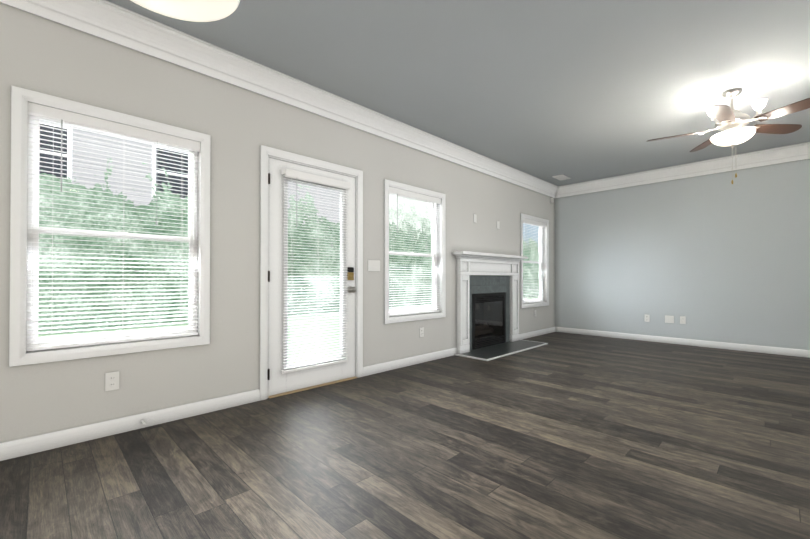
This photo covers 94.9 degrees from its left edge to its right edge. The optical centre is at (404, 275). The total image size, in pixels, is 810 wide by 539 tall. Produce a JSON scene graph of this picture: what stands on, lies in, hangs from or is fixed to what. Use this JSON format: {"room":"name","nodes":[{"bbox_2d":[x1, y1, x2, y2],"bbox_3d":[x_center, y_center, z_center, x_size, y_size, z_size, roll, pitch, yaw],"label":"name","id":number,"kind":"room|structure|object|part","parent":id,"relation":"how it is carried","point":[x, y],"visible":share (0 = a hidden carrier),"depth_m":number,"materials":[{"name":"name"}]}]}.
{"room":"living room","nodes":[
{"label":"living room","id":0,"kind":"room"},
{"bbox_2d":[0,3,554,442],"bbox_3d":[-1.167,-0.335,3.245,11.480,2.740,0.140,0,-1,-45],"label":"wall","id":1,"kind":"structure","parent":0,"point":[239,125],"depth_m":2.89,"materials":[{"name":"beige paint"}]},
{"bbox_2d":[9,85,210,366],"bbox_3d":[-1.901,-0.278,2.508,1.040,1.585,0.159,0,-1,-45],"label":"window","id":2,"kind":"structure","parent":1,"relation":"in","point":[19,354],"depth_m":2.31,"materials":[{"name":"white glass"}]},
{"bbox_3d":[-1.914,-0.668,2.436,0.501,0.624,0.021,0,-1,-45],"label":"blind wand cord","id":3,"kind":"part","parent":2,"relation":"part of","materials":[{"name":"grey plastic"}]},
{"bbox_2d":[27,102,199,350],"bbox_3d":[-1.884,-0.282,2.491,0.908,1.446,0.068,0,-1,-45],"label":"window blind","id":4,"kind":"object","parent":2,"relation":"attached to","point":[46,112],"visible":0.94,"depth_m":2.43,"materials":[{"name":"white plastic"}]},
{"bbox_3d":[-1.933,-0.280,2.540,0.818,1.359,0.024,0,-1,-45],"label":"glass","id":5,"kind":"part","parent":2,"relation":"part of","materials":[{"name":"clear glass"}]},
{"bbox_2d":[105,371,118,390],"bbox_3d":[-1.898,0.684,2.412,0.072,0.117,0.009,0,-1,-45],"label":"electrical outlet","id":6,"kind":"object","parent":1,"relation":"attached to","point":[111,380],"visible":1,"depth_m":2.41,"materials":[{"name":"white plastic"}]},
{"bbox_2d":[0,389,259,460],"bbox_3d":[-3.140,0.971,1.174,5.437,0.096,0.030,0,-1,-45],"label":"baseboard","id":7,"kind":"structure","parent":1,"relation":"attached to","point":[35,444],"depth_m":2.42,"materials":[{"name":"white wood"}]},
{"bbox_2d":[0,0,559,197],"bbox_3d":[-1.076,-1.610,3.163,11.200,0.190,0.118,0,-1,-45],"label":"crown molding","id":8,"kind":"structure","parent":1,"relation":"attached to","point":[114,23],"depth_m":2.95,"materials":[{"name":"white wood"}]},
{"bbox_2d":[259,145,362,400],"bbox_3d":[-0.852,-0.026,3.500,1.074,2.126,0.213,0,-1,-45],"label":"door frame","id":9,"kind":"structure","parent":1,"relation":"in","point":[266,153],"depth_m":3.39,"materials":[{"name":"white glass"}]},
{"bbox_2d":[267,158,354,395],"bbox_3d":[-0.851,0.008,3.483,0.932,2.030,0.060,0,-1,-45],"label":"door","id":10,"kind":"structure","parent":9,"relation":"attached to","point":[279,382],"depth_m":3.28,"materials":[{"name":"white wood"}]},
{"bbox_3d":[-1.158,0.004,3.149,0.026,1.750,0.014,0,-1,-45],"label":"door hinges","id":11,"kind":"part","parent":10,"relation":"part of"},
{"bbox_2d":[281,168,347,373],"bbox_3d":[-0.816,-0.036,3.464,0.690,1.780,0.050,0,-1,-45],"label":"brackets","id":12,"kind":"object","parent":10,"relation":"attached to","point":[282,171],"visible":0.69,"depth_m":3.22,"materials":[{"name":"white plastic"}]},
{"bbox_2d":[283,169,349,372],"bbox_3d":[-0.804,-0.039,3.451,0.678,1.766,0.057,0,-1,-45],"label":"door blind","id":13,"kind":"object","parent":10,"relation":"attached to","point":[298,175],"visible":0.98,"depth_m":3.43,"materials":[{"name":"white plastic"}]},
{"bbox_3d":[-0.849,-0.023,3.497,0.590,1.650,0.032,0,-1,-45],"label":"glass","id":14,"kind":"part","parent":9,"relation":"part of","materials":[{"name":"clear glass"}]},
{"bbox_3d":[-0.826,-0.586,3.412,0.377,0.624,0.021,0,-1,-45],"label":"blind wand cord","id":15,"kind":"part","parent":9,"relation":"part of","materials":[{"name":"grey plastic"}]},
{"bbox_3d":[-0.527,0.139,3.725,0.066,0.066,0.080,0,-1,-45],"label":"knob","id":16,"kind":"part","parent":9,"relation":"part of","materials":[{"name":"silver metal"}]},
{"bbox_2d":[368,260,379,270],"bbox_3d":[-0.324,-0.109,3.963,0.165,0.117,0.015,0,-1,-45],"label":"switch plate","id":17,"kind":"object","parent":1,"relation":"attached to","point":[373,265],"visible":1,"depth_m":3.96,"materials":[{"name":"white plastic"}]},
{"bbox_2d":[363,347,456,375],"bbox_3d":[0.124,0.996,4.396,1.582,0.096,0.014,0,-1,-45],"label":"baseboard","id":18,"kind":"structure","parent":1,"relation":"attached to","point":[395,364],"depth_m":4.28,"materials":[{"name":"white wood"}]},
{"bbox_2d":[384,179,445,323],"bbox_3d":[0.098,-0.263,4.475,1.040,1.585,0.159,0,-1,-45],"label":"window","id":19,"kind":"structure","parent":1,"relation":"in","point":[441,254],"depth_m":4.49,"materials":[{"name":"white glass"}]},
{"bbox_3d":[0.067,-0.265,4.508,0.818,1.359,0.024,0,-1,-45],"label":"glass","id":20,"kind":"part","parent":19,"relation":"part of","materials":[{"name":"clear glass"}]},
{"bbox_3d":[0.085,-0.653,4.403,0.501,0.624,0.021,0,-1,-45],"label":"blind wand cord","id":21,"kind":"part","parent":19,"relation":"part of","materials":[{"name":"grey plastic"}]},
{"bbox_2d":[389,187,440,315],"bbox_3d":[0.115,-0.266,4.459,0.908,1.446,0.068,0,-1,-45],"label":"window blind","id":22,"kind":"object","parent":19,"relation":"attached to","point":[404,193],"visible":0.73,"depth_m":4.44,"materials":[{"name":"white plastic"}]},
{"bbox_2d":[420,327,423,336],"bbox_3d":[0.204,0.680,4.482,0.072,0.117,0.009,0,-1,-45],"label":"electrical outlet","id":23,"kind":"object","parent":1,"relation":"attached to","point":[421,331],"visible":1,"depth_m":4.48,"materials":[{"name":"white plastic"}]},
{"bbox_2d":[520,213,548,308],"bbox_3d":[2.247,-0.246,6.590,1.040,1.585,0.159,0,-1,-45],"label":"window","id":24,"kind":"structure","parent":1,"relation":"in","point":[545,245],"depth_m":6.80,"materials":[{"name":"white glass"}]},
{"bbox_3d":[2.215,-0.248,6.623,0.818,1.359,0.024,0,-1,-45],"label":"glass","id":25,"kind":"part","parent":24,"relation":"part of","materials":[{"name":"clear glass"}]},
{"bbox_2d":[523,222,542,303],"bbox_3d":[2.214,-0.246,6.624,0.910,1.455,0.063,0,-1,-45],"label":"window unit","id":26,"kind":"structure","parent":24,"relation":"attached to","point":[540,276],"depth_m":6.91,"materials":[{"name":"white plastic"}]},
{"bbox_2d":[523,218,545,303],"bbox_3d":[2.264,-0.250,6.574,0.908,1.446,0.068,0,-1,-45],"label":"window blind","id":27,"kind":"object","parent":24,"relation":"attached to","point":[533,222],"visible":0.73,"depth_m":6.59,"materials":[{"name":"white plastic"}]},
{"bbox_2d":[519,327,555,339],"bbox_3d":[2.322,1.013,6.559,1.485,0.096,0.015,0,-1,-45],"label":"baseboard","id":28,"kind":"structure","parent":1,"relation":"attached to","point":[552,329],"depth_m":6.56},
{"bbox_2d":[0,332,809,538],"bbox_3d":[0.846,1.079,1.189,11.480,0.120,5.880,0,-1,-45],"label":"floor","id":29,"kind":"structure","parent":0,"point":[561,435],"depth_m":2.07,"materials":[{"name":"brown wood"}]},
{"bbox_2d":[269,376,356,397],"bbox_3d":[-0.870,1.031,3.511,0.916,0.012,0.161,0,-1,-45],"label":"threshold","id":30,"kind":"object","parent":29,"relation":"on","point":[306,388],"visible":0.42,"depth_m":3.41,"materials":[{"name":"beige wood"}]},
{"bbox_2d":[452,251,547,360],"bbox_3d":[1.291,0.369,5.447,1.740,1.367,0.882,0,-1,-45],"label":"fireplace","id":31,"kind":"object","parent":29,"relation":"on","point":[487,320],"visible":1,"depth_m":5.36,"materials":[{"name":"wood"}]},
{"label":"glass","id":32,"kind":"part","parent":31,"relation":"part of","materials":[{"name":"black glass"}]},
{"bbox_2d":[106,0,809,185],"bbox_3d":[0.846,-1.781,1.211,11.480,0.120,5.880,0,-1,-45],"label":"ceiling","id":33,"kind":"structure","parent":0,"point":[577,91],"depth_m":3.02,"materials":[{"name":"paint"}]},
{"bbox_2d":[130,0,239,21],"bbox_3d":[-0.696,-1.296,1.078,0.406,0.850,0.406,0,-1,-45],"label":"ceiling light","id":34,"kind":"object","parent":33,"relation":"hanging from","point":[201,10],"visible":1,"depth_m":1.25,"materials":[{"name":"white glass"}]},
{"bbox_2d":[552,174,570,180],"bbox_3d":[2.669,-1.676,6.344,0.340,0.010,0.180,0,-1,-45],"label":"ceiling vent","id":35,"kind":"object","parent":33,"relation":"in","point":[561,177],"visible":0.98,"depth_m":6.33,"materials":[{"name":"white plastic"}]},
{"bbox_2d":[646,88,809,183],"bbox_3d":[2.980,-1.272,3.409,1.237,0.862,1.269,0,-1,-45],"label":"fan","id":36,"kind":"object","parent":33,"relation":"hanging from","point":[731,123],"visible":1,"depth_m":3.35,"materials":[{"name":"white metal"}]},
{"bbox_3d":[3.021,-1.260,3.431,0.316,0.101,0.316,0,-1,-45],"label":"bowl glass","id":37,"kind":"part","parent":36,"relation":"part of","materials":[{"name":"white glass"}]},
{"bbox_3d":[3.054,-1.501,3.422,0.432,0.075,0.417,0,-1,-45],"label":"tulip glass","id":38,"kind":"part","parent":36,"relation":"part of","materials":[{"name":"white glass"}]},
{"bbox_2d":[555,159,809,349],"bbox_3d":[4.887,-0.320,5.177,0.140,2.740,5.600,0,-1,-45],"label":"wall","id":39,"kind":"structure","parent":0,"point":[718,257],"depth_m":5.60,"materials":[{"name":"grey paint"}]},
{"bbox_2d":[644,314,649,321],"bbox_3d":[3.929,0.687,6.036,0.009,0.117,0.072,0,-1,-45],"label":"electrical outlet","id":40,"kind":"object","parent":39,"relation":"attached to","point":[646,318],"visible":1,"depth_m":6.04,"materials":[{"name":"white plastic"}]},
{"bbox_2d":[665,315,673,322],"bbox_3d":[4.141,0.680,5.823,0.005,0.117,0.118,0,-1,-45],"label":"electrical outlet","id":41,"kind":"object","parent":39,"relation":"attached to","point":[669,319],"visible":1,"depth_m":5.82,"materials":[{"name":"white plastic"}]},
{"bbox_2d":[680,316,685,323],"bbox_3d":[4.259,0.679,5.701,0.009,0.117,0.072,0,-1,-45],"label":"electrical outlet","id":42,"kind":"object","parent":39,"relation":"attached to","point":[682,319],"visible":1,"depth_m":5.70,"materials":[{"name":"white plastic"}]},
{"bbox_2d":[556,327,809,357],"bbox_3d":[4.825,1.002,5.119,0.015,0.096,5.580,0,-1,-45],"label":"baseboard","id":43,"kind":"structure","parent":39,"relation":"attached to","point":[693,342],"depth_m":5.58,"materials":[{"name":"white wood"}]},
{"bbox_2d":[560,142,809,197],"bbox_3d":[4.788,-1.595,5.104,0.118,0.190,5.340,0,-1,-45],"label":"crown molding","id":44,"kind":"structure","parent":39,"relation":"attached to","point":[796,152],"depth_m":5.55,"materials":[{"name":"white wood"}]},
{"label":"outside","id":45,"kind":"structure","parent":0,"visible":0},
{"bbox_2d":[38,297,538,363],"bbox_3d":[-7.919,1.306,14.940,90.000,0.001,25.700,0,-1,-45],"label":"lawn","id":46,"kind":"structure","parent":45,"point":[110,330],"depth_m":8.08,"materials":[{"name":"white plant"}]},
{"bbox_2d":[72,126,339,227],"bbox_3d":[-10.285,-1.881,15.232,13.000,6.380,8.000,0,-1,-45],"label":"house","id":47,"kind":"structure","parent":46,"relation":"on","point":[133,193],"depth_m":11.33,"materials":[{"name":"white"}]},
{"bbox_2d":[39,123,187,197],"bbox_3d":[-7.540,-1.944,12.300,7.400,4.300,0.030,0,-1,-45],"label":"window","id":48,"kind":"structure","parent":47,"relation":"attached to","point":[65,163],"depth_m":10.40,"materials":[{"name":"black"}]},
{"bbox_2d":[40,120,187,197],"bbox_3d":[-7.438,-2.394,12.342,13.800,5.400,0.120,0,-1,-45],"label":"trim","id":49,"kind":"structure","parent":47,"relation":"attached to","point":[70,151],"depth_m":10.45,"materials":[{"name":"white"}]},
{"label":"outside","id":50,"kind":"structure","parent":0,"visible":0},
{"bbox_2d":[38,127,538,334],"bbox_3d":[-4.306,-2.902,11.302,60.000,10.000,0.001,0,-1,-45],"label":"trees","id":51,"kind":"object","parent":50,"point":[129,269],"depth_m":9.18,"materials":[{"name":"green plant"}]},
{"bbox_2d":[389,194,430,243],"bbox_3d":[-16.932,-8.802,24.178,90.000,24.000,0.001,0,-1,-45],"label":"sky","id":52,"kind":"structure","parent":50,"point":[404,226],"depth_m":41.33,"materials":[{"name":"white"}]}
]}

